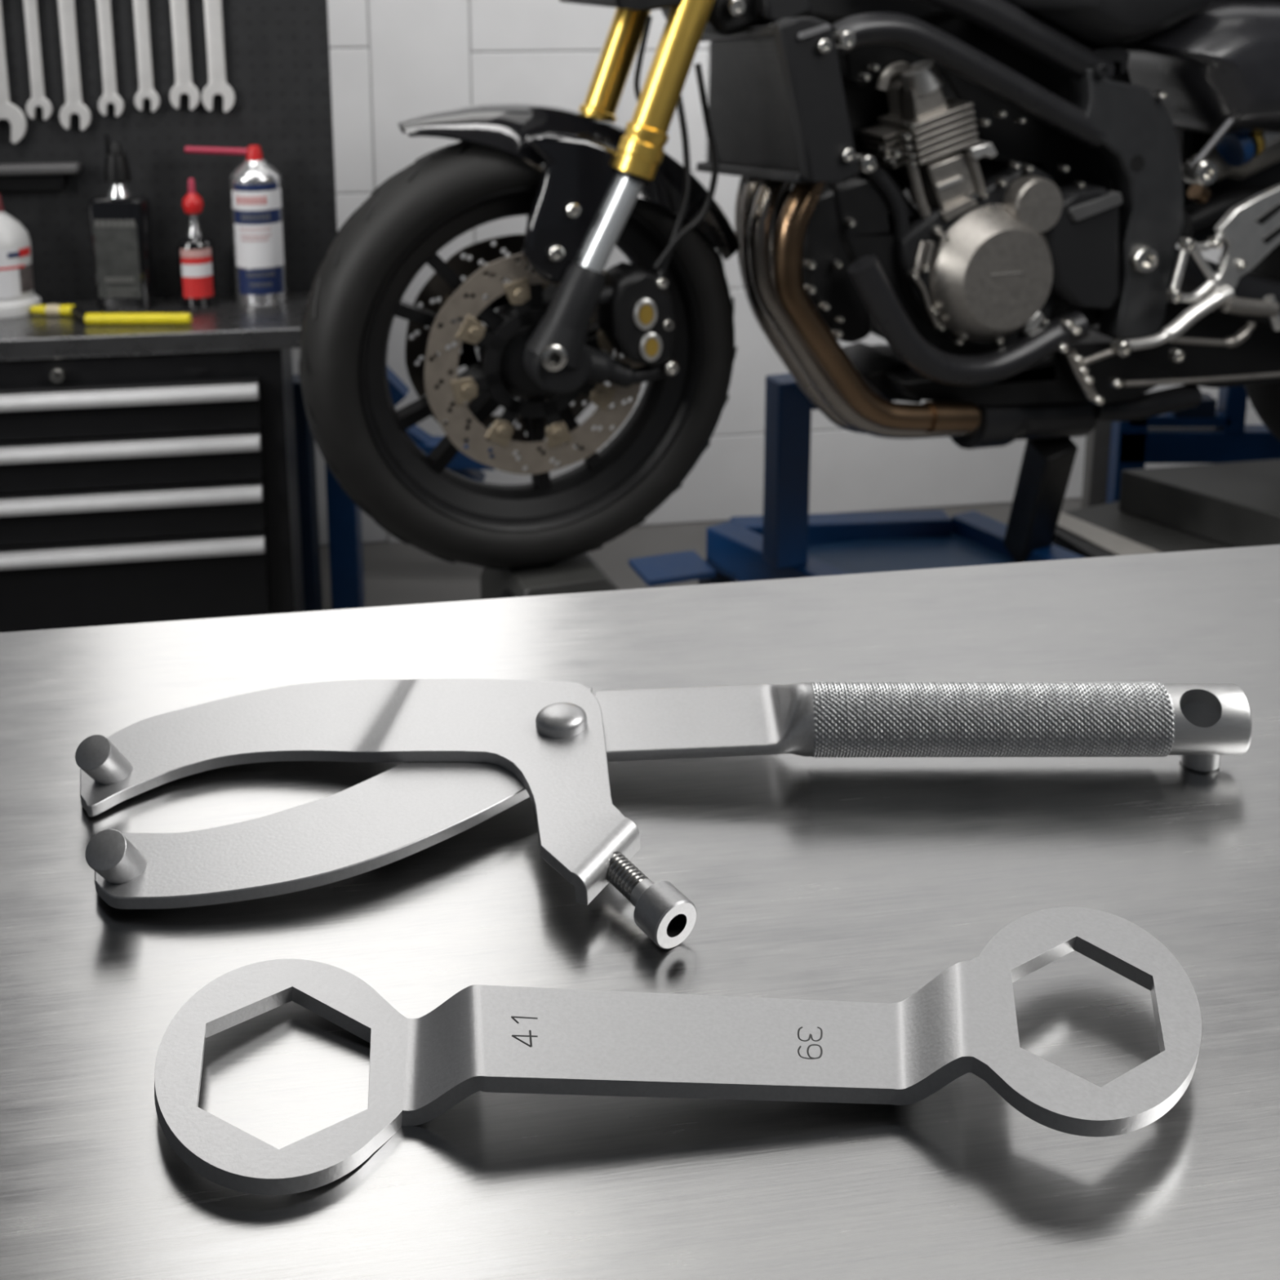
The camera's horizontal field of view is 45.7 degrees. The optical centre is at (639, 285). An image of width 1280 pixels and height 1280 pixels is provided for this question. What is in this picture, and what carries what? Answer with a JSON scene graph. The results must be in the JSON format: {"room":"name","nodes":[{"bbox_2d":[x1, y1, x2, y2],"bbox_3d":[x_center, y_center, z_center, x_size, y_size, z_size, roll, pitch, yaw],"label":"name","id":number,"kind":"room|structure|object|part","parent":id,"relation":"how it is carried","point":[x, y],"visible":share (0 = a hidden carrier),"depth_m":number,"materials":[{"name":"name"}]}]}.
{"room":"motorcycle repair workshop","nodes":[
{"label":"motorcycle repair workshop","id":0,"kind":"room"},
{"bbox_2d":[320,497,1081,610],"bbox_3d":[0.000,0.939,1.435,7.000,0.100,6.000,0,12,0],"label":"floor","id":1,"kind":"structure","parent":0,"point":[395,573],"depth_m":2.98,"materials":[{"name":"concrete"}]},
{"bbox_2d":[0,348,304,632],"bbox_3d":[-1.023,0.385,2.312,0.972,0.606,0.271,-2,13,-9],"label":"tool chest","id":2,"kind":"object","parent":1,"relation":"on","point":[134,489],"visible":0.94,"depth_m":2.23,"materials":[{"name":"metal"}]},
{"bbox_3d":[-1.004,0.172,2.141,0.908,0.022,0.025,-2,13,-9],"label":"handle","id":3,"kind":"part","parent":2,"relation":"part of","materials":[{"name":"silver metal"}]},
{"bbox_3d":[-1.005,0.248,2.158,0.907,0.022,0.025,-2,13,-9],"label":"handle","id":4,"kind":"part","parent":2,"relation":"part of","materials":[{"name":"silver metal"}]},
{"bbox_3d":[-1.012,0.188,2.164,0.919,0.074,0.020,-2,13,-9],"label":"drawer","id":5,"kind":"part","parent":2,"relation":"part of","materials":[{"name":"black metal"}]},
{"bbox_3d":[-1.006,0.325,2.174,0.905,0.022,0.025,-2,13,-9],"label":"handle","id":6,"kind":"part","parent":2,"relation":"part of","materials":[{"name":"silver metal"}]},
{"bbox_3d":[-1.013,0.265,2.181,0.918,0.075,0.020,-2,13,-9],"label":"drawer","id":7,"kind":"part","parent":2,"relation":"part of","materials":[{"name":"black metal"}]},
{"bbox_3d":[-1.006,0.404,2.192,0.905,0.022,0.025,-2,13,-9],"label":"handle","id":8,"kind":"part","parent":2,"relation":"part of","materials":[{"name":"silver metal"}]},
{"bbox_3d":[-1.013,0.343,2.198,0.916,0.077,0.020,-2,13,-9],"label":"drawer","id":9,"kind":"part","parent":2,"relation":"part of","materials":[{"name":"black metal"}]},
{"bbox_3d":[-1.014,0.469,2.226,0.916,0.174,0.020,-2,13,-9],"label":"drawer","id":10,"kind":"part","parent":2,"relation":"part of","materials":[{"name":"black metal"}]},
{"bbox_2d":[0,292,310,360],"bbox_3d":[-1.008,0.069,2.262,1.008,0.031,0.244,-2,13,-9],"label":"countertop","id":11,"kind":"structure","parent":2,"relation":"on","point":[228,325],"depth_m":2.21,"materials":[{"name":"metal"}]},
{"bbox_2d":[0,195,41,318],"bbox_3d":[-0.970,-0.050,2.307,0.102,0.183,0.102,0,12,0],"label":"bottle","id":12,"kind":"object","parent":11,"relation":"on","point":[17,296],"visible":1,"depth_m":2.29,"materials":[{"name":"plastic"}]},
{"bbox_2d":[30,304,191,324],"bbox_3d":[-0.795,0.046,2.258,0.266,0.018,0.058,4,13,16],"label":"marker pen","id":13,"kind":"object","parent":11,"relation":"on","point":[81,314],"visible":1,"depth_m":2.24,"materials":[{"name":"yellow plastic"}]},
{"bbox_2d":[88,133,156,310],"bbox_3d":[-0.796,-0.098,2.329,0.090,0.267,0.054,0,12,0],"label":"pump bottle","id":14,"kind":"object","parent":11,"relation":"on","point":[121,225],"visible":1,"depth_m":2.31,"materials":[{"name":"black paint"}]},
{"bbox_2d":[94,219,136,296],"bbox_3d":[-0.796,-0.042,2.314,0.060,0.118,0.001,0,12,0],"label":"print","id":15,"kind":"object","parent":14,"relation":"attached to","point":[115,240],"depth_m":2.31},
{"bbox_2d":[177,177,217,308],"bbox_3d":[-0.687,-0.067,2.347,0.054,0.199,0.054,0,12,0],"label":"dropper bottle","id":16,"kind":"object","parent":11,"relation":"on","point":[196,260],"visible":1,"depth_m":2.33,"materials":[{"name":"red plastic"}]},
{"bbox_3d":[-0.687,-0.152,2.329,0.011,0.025,0.011,-8,15,-33],"label":"spout","id":17,"kind":"part","parent":16,"relation":"part of","materials":[{"name":"red plastic"}]},
{"bbox_2d":[184,145,287,306],"bbox_3d":[-0.629,-0.096,2.369,0.145,0.246,0.078,0,12,0],"label":"spray can","id":18,"kind":"object","parent":11,"relation":"on","point":[255,184],"visible":1,"depth_m":2.34,"materials":[{"name":"silver metal"}]},
{"bbox_2d":[236,195,266,204],"bbox_3d":[-0.595,-0.130,2.325,0.044,0.013,0.007,0,12,-1],"label":"print","id":19,"kind":"object","parent":18,"relation":"on","point":[241,200],"depth_m":2.32},
{"bbox_2d":[240,227,271,241],"bbox_3d":[-0.591,-0.079,2.337,0.046,0.020,0.008,-1,12,-6],"label":"print","id":20,"kind":"object","parent":18,"relation":"on","point":[246,234],"depth_m":2.34},
{"bbox_2d":[240,213,270,220],"bbox_3d":[-0.590,-0.105,2.331,0.043,0.009,0.007,-2,13,-8],"label":"print","id":21,"kind":"object","parent":18,"relation":"on","point":[243,216],"depth_m":2.33},
{"bbox_2d":[247,271,275,287],"bbox_3d":[-0.586,-0.009,2.353,0.041,0.022,0.007,-3,13,-14],"label":"print","id":22,"kind":"object","parent":18,"relation":"on","point":[255,279],"depth_m":2.35},
{"bbox_2d":[0,0,337,302],"bbox_3d":[-1.008,-0.317,2.316,1.052,0.760,0.018,-2,13,-9],"label":"board","id":23,"kind":"object","parent":2,"relation":"attached to","point":[277,52],"visible":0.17,"depth_m":2.38,"materials":[{"name":"black metal"}]},
{"bbox_2d":[0,0,26,143],"bbox_3d":[-0.970,-0.357,2.294,0.065,0.288,0.012,-2,13,-9],"label":"combination spanner","id":24,"kind":"object","parent":23,"relation":"hanging from","point":[9,111],"visible":1,"depth_m":2.31,"materials":[{"name":"silver metal"}]},
{"bbox_2d":[22,0,52,119],"bbox_3d":[-0.918,-0.365,2.302,0.037,0.229,0.012,-2,13,-9],"label":"combination spanner","id":25,"kind":"object","parent":23,"relation":"hanging from","point":[37,98],"visible":1,"depth_m":2.31,"materials":[{"name":"silver metal"}]},
{"bbox_2d":[0,161,81,191],"bbox_3d":[-1.014,-0.163,2.321,0.305,0.042,0.036,-2,13,-9],"label":"rail","id":26,"kind":"object","parent":23,"relation":"attached to","point":[39,176],"visible":1,"depth_m":2.33,"materials":[{"name":"grey metal"}]},
{"bbox_2d":[57,0,91,130],"bbox_3d":[-0.867,-0.362,2.311,0.046,0.253,0.012,-2,13,-9],"label":"combination spanner","id":27,"kind":"object","parent":23,"relation":"hanging from","point":[73,100],"visible":1,"depth_m":2.31,"materials":[{"name":"silver metal"}]},
{"bbox_2d":[96,0,124,116],"bbox_3d":[-0.814,-0.370,2.318,0.037,0.225,0.012,-2,13,-9],"label":"combination spanner","id":28,"kind":"object","parent":23,"relation":"hanging from","point":[110,95],"visible":1,"depth_m":2.32,"materials":[{"name":"silver metal"}]},
{"bbox_2d":[133,0,159,111],"bbox_3d":[-0.761,-0.375,2.327,0.037,0.218,0.012,-2,13,-9],"label":"combination spanner","id":29,"kind":"object","parent":23,"relation":"hanging from","point":[146,90],"visible":1,"depth_m":2.33,"materials":[{"name":"silver metal"}]},
{"bbox_2d":[169,0,199,110],"bbox_3d":[-0.705,-0.381,2.335,0.044,0.222,0.012,-2,13,-9],"label":"combination spanner","id":30,"kind":"object","parent":23,"relation":"hanging from","point":[179,8],"visible":1,"depth_m":2.34,"materials":[{"name":"silver metal"}]},
{"bbox_2d":[201,0,235,112],"bbox_3d":[-0.655,-0.383,2.343,0.049,0.231,0.012,-2,13,-9],"label":"combination spanner","id":31,"kind":"object","parent":23,"relation":"hanging from","point":[217,84],"visible":1,"depth_m":2.35,"materials":[{"name":"silver metal"}]},
{"bbox_2d":[293,365,494,611],"bbox_3d":[-0.451,0.346,2.772,0.385,0.484,0.147,-3,13,-15],"label":"stand","id":32,"kind":"object","parent":1,"relation":"on","point":[344,515],"visible":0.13,"depth_m":2.72,"materials":[{"name":"blue paint"}]},
{"bbox_3d":[-0.598,0.381,2.689,0.044,0.451,0.050,0,12,0],"label":"post","id":33,"kind":"part","parent":32,"relation":"part of","materials":[{"name":"metal"}]},
{"bbox_3d":[-0.532,0.379,2.730,0.052,0.439,0.050,0,12,0],"label":"post","id":34,"kind":"part","parent":32,"relation":"part of","materials":[{"name":"blue metal"}]},
{"bbox_2d":[480,552,619,599],"bbox_3d":[-0.144,0.551,2.162,0.203,0.345,0.200,-4,13,-20],"label":"chock","id":35,"kind":"object","parent":1,"relation":"on","point":[580,573],"visible":0.2,"depth_m":2.09,"materials":[{"name":"black metal"}]},
{"bbox_3d":[-0.164,0.452,2.035,0.096,0.098,0.020,-4,13,-20],"label":"plate","id":36,"kind":"part","parent":35,"relation":"part of","materials":[{"name":"black metal"}]},
{"bbox_2d":[0,544,1279,1279],"bbox_3d":[0.086,0.657,0.388,1.900,0.900,0.800,-2,13,-9],"label":"workbench","id":37,"kind":"object","parent":1,"relation":"on","point":[865,879],"visible":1,"depth_m":0.43,"materials":[{"name":"silver metal"}]},
{"bbox_2d":[75,678,1252,949],"bbox_3d":[0.005,0.159,0.490,0.396,0.029,0.139,1,12,6],"label":"wrench","id":38,"kind":"object","parent":37,"relation":"on","point":[472,750],"visible":1,"depth_m":0.51,"materials":[{"name":"metal"}]},
{"bbox_2d":[666,913,686,937],"bbox_3d":[0.009,0.179,0.429,0.007,0.007,0.005,-9,15,-35],"label":"socket","id":39,"kind":"object","parent":38,"relation":"attached to","point":[676,922],"depth_m":0.43,"materials":[{"name":"metal"}]},
{"bbox_3d":[0.193,0.149,0.524,0.028,0.024,0.024,0,12,0],"label":"handle","id":40,"kind":"part","parent":38,"relation":"part of","materials":[{"name":"metal"}]},
{"bbox_2d":[154,906,1201,1195],"bbox_3d":[0.012,0.189,0.380,0.264,0.019,0.080,-1,12,-3],"label":"ring spanner","id":41,"kind":"object","parent":37,"relation":"on","point":[486,1038],"visible":1,"depth_m":0.37,"materials":[{"name":"metal"}]},
{"bbox_2d":[628,373,1084,586],"bbox_3d":[0.368,0.389,2.521,0.617,0.509,0.542,-8,15,-32],"label":"lift","id":42,"kind":"object","parent":1,"relation":"on","point":[787,541],"visible":0.6,"depth_m":2.55,"materials":[{"name":"blue paint"}]},
{"bbox_3d":[0.054,0.481,2.588,0.120,0.010,0.100,-4,13,-20],"label":"foot plate","id":43,"kind":"part","parent":42,"relation":"part of","materials":[{"name":"blue paint"}]},
{"bbox_3d":[0.284,0.495,2.489,0.055,0.075,0.484,-9,16,-37],"label":"rail","id":44,"kind":"part","parent":42,"relation":"part of","materials":[{"name":"blue metal"}]},
{"bbox_3d":[0.238,0.301,2.467,0.058,0.314,0.058,-4,13,-20],"label":"post","id":45,"kind":"part","parent":42,"relation":"part of","materials":[{"name":"blue metal"}]},
{"bbox_3d":[0.356,0.448,2.702,0.389,0.075,0.055,-1,12,-5],"label":"rail","id":46,"kind":"part","parent":42,"relation":"part of","materials":[{"name":"blue metal"}]},
{"bbox_3d":[0.360,0.163,2.482,0.200,0.050,0.056,-4,13,-20],"label":"arm","id":47,"kind":"part","parent":42,"relation":"part of","materials":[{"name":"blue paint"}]},
{"bbox_2d":[808,532,1013,573],"bbox_3d":[0.440,0.475,2.569,0.395,0.010,0.239,-4,13,-19],"label":"tray","id":48,"kind":"object","parent":42,"relation":"on","point":[851,553],"depth_m":2.62,"materials":[{"name":"blue metal"}]},
{"bbox_3d":[0.651,0.468,2.613,0.055,0.075,0.280,-8,15,-32],"label":"rail","id":49,"kind":"part","parent":42,"relation":"part of","materials":[{"name":"blue metal"}]},
{"bbox_3d":[0.653,0.348,2.489,0.076,0.290,0.230,1,12,4],"label":"support leg","id":50,"kind":"part","parent":42,"relation":"part of","materials":[{"name":"black metal"}]},
{"bbox_2d":[1052,501,1234,557],"bbox_3d":[1.122,0.531,2.591,0.857,0.200,0.484,0,12,0],"label":"platform","id":51,"kind":"object","parent":1,"relation":"on","point":[1101,530],"visible":0.19,"depth_m":2.62,"materials":[{"name":"grey metal"}]},
{"bbox_2d":[1118,458,1279,547],"bbox_3d":[1.131,0.374,2.698,0.506,0.079,0.599,6,14,27],"label":"block","id":52,"kind":"object","parent":51,"relation":"on","point":[1235,504],"visible":0.91,"depth_m":2.63,"materials":[{"name":"grey metal"}]},
{"bbox_2d":[298,0,1279,569],"bbox_3d":[0.590,-0.047,2.268,2.163,0.924,0.426,-4,13,-17],"label":"motorcycle","id":53,"kind":"object","parent":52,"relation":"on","point":[1002,194],"visible":1,"depth_m":2.08,"materials":[{"name":"metal"}]},
{"bbox_2d":[548,351,559,362],"bbox_3d":[-0.111,0.091,1.930,0.016,0.013,0.002,-4,13,-20],"label":"socket","id":54,"kind":"object","parent":53,"relation":"attached to","point":[553,357],"depth_m":1.93,"materials":[{"name":"black metal"}]},
{"bbox_3d":[-0.015,0.006,1.992,0.094,0.037,0.024,-4,13,-20],"label":"caliper arm","id":55,"kind":"part","parent":53,"relation":"part of","materials":[{"name":"grey plastic"}]},
{"bbox_3d":[-0.029,0.103,2.009,0.151,0.068,0.044,-4,13,-20],"label":"caliper arm","id":56,"kind":"part","parent":53,"relation":"part of","materials":[{"name":"grey plastic"}]},
{"bbox_3d":[0.138,-0.343,2.072,0.030,0.042,0.394,-3,13,-12],"label":"radiator tank","id":57,"kind":"part","parent":53,"relation":"part of","materials":[{"name":"grey plastic"}]},
{"bbox_3d":[0.157,-0.159,2.119,0.030,0.051,0.391,-4,13,-17],"label":"radiator tank","id":58,"kind":"part","parent":53,"relation":"part of","materials":[{"name":"grey plastic"}]},
{"bbox_3d":[0.625,-0.432,2.223,0.389,0.153,0.359,-4,13,-20],"label":"fuel tank","id":59,"kind":"part","parent":53,"relation":"part of","materials":[{"name":"grey plastic"}]},
{"bbox_3d":[0.705,0.119,2.291,0.193,0.098,0.070,-4,13,-20],"label":"peg plate","id":60,"kind":"part","parent":53,"relation":"part of","materials":[{"name":"silver metal"}]},
{"bbox_3d":[0.694,-0.118,2.180,0.181,0.391,0.050,-4,13,-20],"label":"pivot plate","id":61,"kind":"part","parent":53,"relation":"part of","materials":[{"name":"black metal"}]},
{"bbox_3d":[0.763,0.046,2.166,0.189,0.083,0.024,-4,13,-20],"label":"gear lever","id":62,"kind":"part","parent":53,"relation":"part of","materials":[{"name":"metal"}]},
{"bbox_3d":[0.897,-0.322,2.264,0.393,0.196,0.194,-4,13,-20],"label":"panel","id":63,"kind":"part","parent":53,"relation":"part of","materials":[{"name":"black plastic"}]},
{"bbox_3d":[0.894,0.136,2.272,0.407,0.025,0.008,-4,13,-20],"label":"linkage rod","id":64,"kind":"part","parent":53,"relation":"part of","materials":[{"name":"metal"}]},
{"bbox_3d":[0.831,0.075,2.208,0.152,0.038,0.016,-4,13,-20],"label":"brake rod","id":65,"kind":"part","parent":53,"relation":"part of","materials":[{"name":"metal"}]},
{"bbox_3d":[0.981,-0.198,2.493,0.350,0.227,0.160,-4,13,-20],"label":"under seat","id":66,"kind":"part","parent":53,"relation":"part of","materials":[{"name":"metal"}]},
{"bbox_3d":[0.942,-0.470,2.402,0.393,0.135,0.190,-4,13,-20],"label":"seat","id":67,"kind":"part","parent":53,"relation":"part of","materials":[{"name":"black leather"}]},
{"bbox_2d":[1080,386,1279,508],"bbox_3d":[1.152,0.355,3.078,0.463,0.370,0.140,0,12,0],"label":"stand","id":68,"kind":"object","parent":1,"relation":"on","point":[1202,433],"visible":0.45,"depth_m":3.00,"materials":[{"name":"paint"}]},
{"bbox_3d":[0.971,0.390,3.039,0.058,0.284,0.050,0,12,0],"label":"post","id":69,"kind":"part","parent":68,"relation":"part of","materials":[{"name":"blue metal"}]},
{"bbox_3d":[1.061,0.262,3.011,0.206,0.023,0.050,0,12,0],"label":"rail","id":70,"kind":"part","parent":68,"relation":"part of","materials":[{"name":"metal"}]},
{"bbox_3d":[1.153,0.315,3.023,0.416,0.066,0.050,0,12,0],"label":"rail","id":71,"kind":"part","parent":68,"relation":"part of","materials":[{"name":"metal"}]},
{"bbox_3d":[1.171,0.237,3.006,0.041,0.110,0.050,0,12,0],"label":"post","id":72,"kind":"part","parent":68,"relation":"part of","materials":[{"name":"blue metal"}]},
{"bbox_2d":[291,0,1263,545],"bbox_3d":[0.090,-1.111,2.895,6.596,3.479,0.100,-2,13,-9],"label":"wall","id":73,"kind":"structure","parent":0,"point":[420,49],"depth_m":3.00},
{"bbox_2d":[329,0,1253,537],"bbox_3d":[0.091,-1.160,2.882,6.600,3.360,0.090,-2,13,-9],"label":"trim","id":74,"kind":"structure","parent":73,"relation":"attached to","point":[368,47],"depth_m":2.93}
]}

